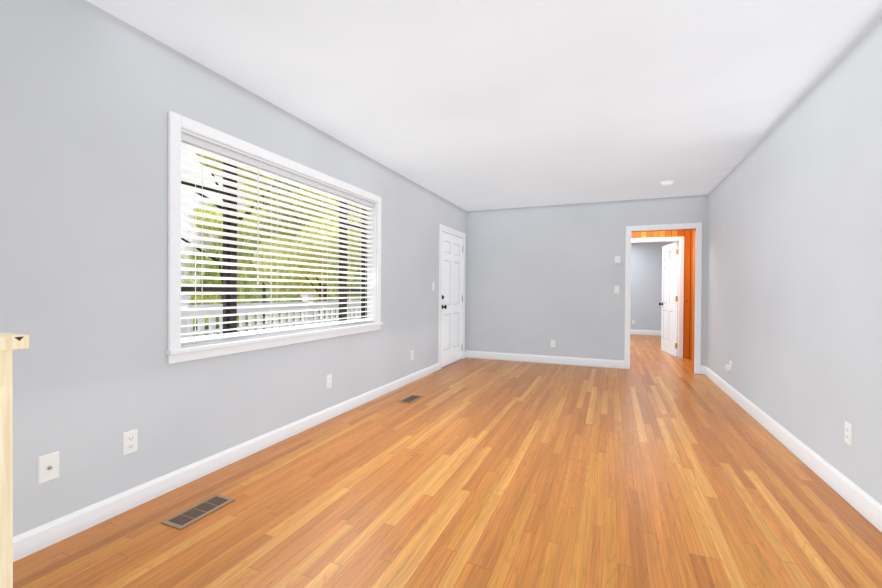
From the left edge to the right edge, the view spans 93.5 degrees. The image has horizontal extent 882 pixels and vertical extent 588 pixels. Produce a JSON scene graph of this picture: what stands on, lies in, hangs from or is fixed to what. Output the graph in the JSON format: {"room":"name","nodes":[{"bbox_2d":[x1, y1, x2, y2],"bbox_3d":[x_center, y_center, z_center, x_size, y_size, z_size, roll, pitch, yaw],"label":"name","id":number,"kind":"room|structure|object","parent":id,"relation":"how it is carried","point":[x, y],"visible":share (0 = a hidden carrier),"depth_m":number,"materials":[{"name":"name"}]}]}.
{"room":"empty living room","nodes":[
{"label":"empty living room","id":0,"kind":"room"},
{"bbox_2d":[0,0,466,536],"bbox_3d":[-1.398,-0.077,2.723,0.160,2.558,9.411,1,1,22],"label":"wall","id":1,"kind":"structure","parent":0,"point":[87,96],"depth_m":2.06,"materials":[{"name":"grey paint"}]},
{"bbox_2d":[38,451,58,484],"bbox_3d":[-1.693,0.752,1.795,0.017,0.118,0.075,1,1,22],"label":"outlet","id":2,"kind":"object","parent":1,"relation":"attached to","point":[48,465],"visible":1,"depth_m":1.79,"materials":[{"name":"white plastic"}]},
{"bbox_2d":[123,429,137,455],"bbox_3d":[-1.572,0.750,2.101,0.009,0.115,0.070,1,1,22],"label":"outlet","id":3,"kind":"object","parent":1,"relation":"attached to","point":[130,438],"visible":1,"depth_m":2.10,"materials":[{"name":"white plastic"}]},
{"bbox_2d":[13,363,438,561],"bbox_3d":[-1.554,1.038,2.144,0.014,0.097,7.970,1,1,22],"label":"baseboard","id":4,"kind":"structure","parent":1,"relation":"attached to","point":[31,541],"depth_m":2.29,"materials":[{"name":"white wood"}]},
{"bbox_2d":[181,321,366,344],"bbox_3d":[-1.181,0.281,3.355,0.077,0.034,2.111,1,1,22],"label":"rail","id":5,"kind":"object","parent":1,"relation":"attached to","point":[362,321],"depth_m":3.03,"materials":[{"name":"white plastic"}]},
{"bbox_2d":[168,111,380,349],"bbox_3d":[-1.131,-0.352,3.332,0.175,1.306,2.242,1,1,22],"label":"window","id":6,"kind":"structure","parent":1,"relation":"in","point":[176,121],"depth_m":2.76,"materials":[{"name":"white wood"}]},
{"bbox_2d":[181,132,373,207],"bbox_3d":[-1.113,-0.905,3.321,0.062,0.044,2.080,1,1,22],"label":"headrail","id":7,"kind":"object","parent":6,"relation":"attached to","point":[187,139],"depth_m":2.93,"materials":[{"name":"white plastic"}]},
{"bbox_2d":[181,142,372,342],"bbox_3d":[-1.117,-0.298,3.326,0.052,1.147,2.072,1,1,22],"label":"window blinds slats","id":8,"kind":"object","parent":7,"relation":"hanging from","point":[185,146],"depth_m":2.96,"materials":[{"name":"white plastic"}]},
{"bbox_2d":[195,147,365,335],"bbox_3d":[-1.109,-0.316,3.322,0.077,1.136,1.793,1,1,22],"label":"blind cords","id":9,"kind":"object","parent":6,"relation":"attached to","point":[202,147],"visible":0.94,"depth_m":2.86,"materials":[{"name":"white fabric"}]},
{"bbox_2d":[166,322,382,354],"bbox_3d":[-1.104,0.313,3.324,0.145,0.025,2.258,1,1,22],"label":"board","id":10,"kind":"object","parent":1,"relation":"attached to","point":[256,340],"visible":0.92,"depth_m":2.82,"materials":[{"name":"white wood"}]},
{"bbox_2d":[168,325,380,363],"bbox_3d":[-1.065,0.352,3.308,0.018,0.051,2.242,1,1,22],"label":"apron","id":11,"kind":"object","parent":1,"relation":"attached to","point":[176,358],"depth_m":2.83,"materials":[{"name":"white wood"}]},
{"bbox_2d":[326,374,331,388],"bbox_3d":[-0.963,0.753,3.579,0.009,0.115,0.070,1,1,22],"label":"outlet","id":12,"kind":"object","parent":1,"relation":"attached to","point":[328,377],"visible":1,"depth_m":3.57,"materials":[{"name":"white plastic"}]},
{"bbox_2d":[441,232,462,367],"bbox_3d":[0.151,0.079,6.347,0.176,1.953,0.936,1,1,22],"label":"entry door","id":13,"kind":"structure","parent":1,"relation":"in","point":[452,297],"depth_m":6.32,"materials":[{"name":"white wood"}]},
{"bbox_2d":[438,224,465,369],"bbox_3d":[0.108,0.038,6.359,0.177,2.050,1.100,1,1,22],"label":"door frame","id":14,"kind":"structure","parent":1,"relation":"attached to","point":[441,227],"depth_m":5.98,"materials":[{"name":"white wood"}]},
{"bbox_2d":[13,334,881,587],"bbox_3d":[2.221,1.155,4.191,5.438,0.120,14.870,1,1,22],"label":"floor","id":15,"kind":"structure","parent":0,"point":[503,473],"depth_m":2.15,"materials":[{"name":"brown wood"}]},
{"bbox_2d":[0,333,28,587],"bbox_3d":[-1.299,0.607,1.179,0.143,0.977,0.142,1,1,22],"label":"newel post","id":16,"kind":"object","parent":15,"relation":"on","point":[9,342],"visible":1,"depth_m":1.19,"materials":[{"name":"beige wood"}]},
{"bbox_2d":[161,494,234,529],"bbox_3d":[-1.209,1.086,2.082,0.140,0.006,0.300,1,1,22],"label":"floor vent","id":17,"kind":"object","parent":15,"relation":"in","point":[194,513],"visible":1,"depth_m":2.07,"materials":[{"name":"brown metal"}]},
{"bbox_2d":[398,395,422,403],"bbox_3d":[-0.306,1.074,4.247,0.140,0.006,0.300,1,1,22],"label":"floor vent","id":18,"kind":"object","parent":15,"relation":"in","point":[410,399],"visible":1,"depth_m":4.23,"materials":[{"name":"brown metal"}]},
{"bbox_2d":[86,0,881,210],"bbox_3d":[0.255,-1.399,2.035,3.718,0.120,9.411,1,1,22],"label":"ceiling","id":19,"kind":"structure","parent":0,"point":[478,104],"depth_m":2.53,"materials":[{"name":"white paint"}]},
{"bbox_2d":[661,181,672,185],"bbox_3d":[2.717,-1.328,4.990,0.132,0.037,0.132,1,1,22],"label":"smoke detector","id":20,"kind":"object","parent":19,"relation":"attached to","point":[664,183],"visible":1,"depth_m":4.95,"materials":[{"name":"white plastic"}]},
{"bbox_2d":[466,195,707,365],"bbox_3d":[2.035,-0.143,6.333,3.438,2.438,0.120,1,1,22],"label":"wall","id":21,"kind":"structure","parent":0,"point":[537,276],"depth_m":6.37,"materials":[{"name":"grey paint"}]},
{"bbox_2d":[466,350,623,368],"bbox_3d":[1.534,1.013,6.473,2.425,0.118,0.014,1,1,22],"label":"baseboard","id":22,"kind":"structure","parent":21,"relation":"attached to","point":[606,363],"depth_m":6.42,"materials":[{"name":"white wood"}]},
{"bbox_2d":[614,286,618,293],"bbox_3d":[2.559,-0.064,6.042,0.070,0.115,0.019,1,1,22],"label":"switch","id":23,"kind":"object","parent":21,"relation":"attached to","point":[616,288],"visible":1,"depth_m":6.05,"materials":[{"name":"white plastic"}]},
{"bbox_2d":[615,256,620,263],"bbox_3d":[2.566,-0.498,6.033,0.080,0.110,0.026,1,1,22],"label":"switch","id":24,"kind":"object","parent":21,"relation":"attached to","point":[617,258],"visible":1,"depth_m":6.03,"materials":[{"name":"white plastic"}]},
{"bbox_2d":[624,223,701,373],"bbox_3d":[3.125,0.086,5.884,0.838,2.003,0.119,1,1,22],"label":"door frame","id":25,"kind":"structure","parent":21,"relation":"attached to","point":[673,229],"depth_m":5.75,"materials":[{"name":"brown wood"}]},
{"bbox_2d":[701,366,704,374],"bbox_3d":[3.562,1.033,5.637,0.063,0.118,0.014,1,1,22],"label":"baseboard","id":26,"kind":"structure","parent":21,"relation":"attached to","point":[702,367],"depth_m":5.63,"materials":[{"name":"white wood"}]},
{"bbox_2d":[630,241,678,330],"bbox_3d":[5.594,-0.155,10.770,4.238,2.438,0.120,1,1,22],"label":"wall","id":27,"kind":"structure","parent":0,"point":[646,258],"depth_m":10.80,"materials":[{"name":"grey paint"}]},
{"bbox_2d":[630,330,677,335],"bbox_3d":[5.561,1.005,10.718,4.238,0.118,0.014,1,1,22],"label":"baseboard","id":28,"kind":"structure","parent":27,"relation":"attached to","point":[640,332],"depth_m":10.80,"materials":[{"name":"white wood"}]},
{"bbox_2d":[631,230,690,358],"bbox_3d":[4.070,-0.135,7.072,4.238,2.438,0.120,1,1,22],"label":"wall","id":29,"kind":"structure","parent":0,"point":[677,233],"depth_m":6.99,"materials":[{"name":"brown wood"}]},
{"bbox_2d":[631,236,683,357],"bbox_3d":[3.687,0.053,7.221,0.916,2.053,0.137,1,1,22],"label":"door frame","id":30,"kind":"structure","parent":29,"relation":"attached to","point":[681,239],"depth_m":7.01,"materials":[{"name":"white wood"}]},
{"bbox_2d":[659,242,678,355],"bbox_3d":[4.116,0.086,7.530,0.171,1.973,0.783,1,0,17],"label":"hall door","id":31,"kind":"structure","parent":29,"relation":"in","point":[670,252],"depth_m":7.45,"materials":[{"name":"white wood"}]},
{"bbox_2d":[690,18,881,504],"bbox_3d":[2.165,-0.107,1.979,0.120,2.438,10.750,1,1,22],"label":"wall","id":32,"kind":"structure","parent":0,"point":[794,232],"depth_m":2.64,"materials":[{"name":"grey paint"}]},
{"bbox_2d":[724,361,731,371],"bbox_3d":[3.083,0.773,4.462,0.058,0.115,0.070,1,1,22],"label":"outlet","id":33,"kind":"object","parent":32,"relation":"attached to","point":[727,367],"visible":1,"depth_m":4.44,"materials":[{"name":"white plastic"}]},
{"bbox_2d":[705,366,881,531],"bbox_3d":[1.840,1.057,1.395,0.014,0.116,9.171,1,1,22],"label":"baseboard","id":34,"kind":"structure","parent":32,"relation":"attached to","point":[854,495],"depth_m":2.59,"materials":[{"name":"white wood"}]},
{"bbox_2d":[845,421,852,445],"bbox_3d":[2.193,0.752,2.236,0.009,0.115,0.070,1,1,22],"label":"outlet","id":35,"kind":"object","parent":32,"relation":"attached to","point":[848,427],"visible":1,"depth_m":2.22,"materials":[{"name":"white plastic"}]},
{"label":"outside","id":36,"kind":"structure","parent":0,"visible":0},
{"bbox_2d":[181,148,360,323],"bbox_3d":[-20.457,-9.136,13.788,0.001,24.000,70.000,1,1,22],"label":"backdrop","id":37,"kind":"structure","parent":36,"point":[183,248],"depth_m":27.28,"materials":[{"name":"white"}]},
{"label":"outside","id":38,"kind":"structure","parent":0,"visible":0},
{"bbox_3d":[-1.566,1.237,4.489,1.450,0.040,9.095,1,1,22],"label":"floor","id":39,"kind":"structure","parent":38,"visible":0},
{"bbox_2d":[181,294,360,337],"bbox_3d":[-2.185,0.611,4.689,0.130,1.200,9.000,1,1,22],"label":"deck railing","id":40,"kind":"object","parent":39,"relation":"on","point":[183,305],"visible":0.04,"depth_m":4.94,"materials":[{"name":"white wood"}]},
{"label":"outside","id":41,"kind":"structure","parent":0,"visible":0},
{"bbox_2d":[193,313,350,336],"bbox_3d":[-19.608,2.122,13.499,38.000,0.100,60.000,1,1,22],"label":"lawn","id":42,"kind":"structure","parent":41,"point":[255,322],"depth_m":26.54,"materials":[{"name":"green plant"}]},
{"bbox_2d":[181,153,278,303],"bbox_3d":[-4.999,-1.397,7.935,2.308,7.226,4.486,1,1,22],"label":"tree","id":43,"kind":"object","parent":42,"relation":"on","point":[197,154],"visible":0.09,"depth_m":8.55,"materials":[{"name":"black plant"}]},
{"bbox_2d":[194,174,276,328],"bbox_3d":[-9.039,-3.048,20.167,4.689,10.274,6.448,1,1,22],"label":"tree","id":44,"kind":"object","parent":42,"relation":"on","point":[255,180],"visible":0.07,"depth_m":18.95,"materials":[{"name":"green plant"}]},
{"bbox_2d":[242,180,360,322],"bbox_3d":[-4.580,-2.137,16.910,5.825,8.565,5.108,0,1,-38],"label":"tree","id":45,"kind":"object","parent":42,"relation":"on","point":[279,194],"visible":0.04,"depth_m":14.82,"materials":[{"name":"green plant"}]},
{"bbox_2d":[252,187,360,322],"bbox_3d":[-3.378,-1.371,13.053,4.770,7.112,4.845,0,1,-23],"label":"tree","id":46,"kind":"object","parent":42,"relation":"on","point":[263,276],"visible":0.2,"depth_m":12.37,"materials":[{"name":"green plant"}]},
{"bbox_2d":[334,269,360,296],"bbox_3d":[-2.107,-1.190,18.922,4.516,6.670,4.840,0,1,-44],"label":"tree","id":47,"kind":"object","parent":42,"relation":"on","point":[355,275],"visible":0.02,"depth_m":18.43,"materials":[{"name":"green plant"}]}
]}

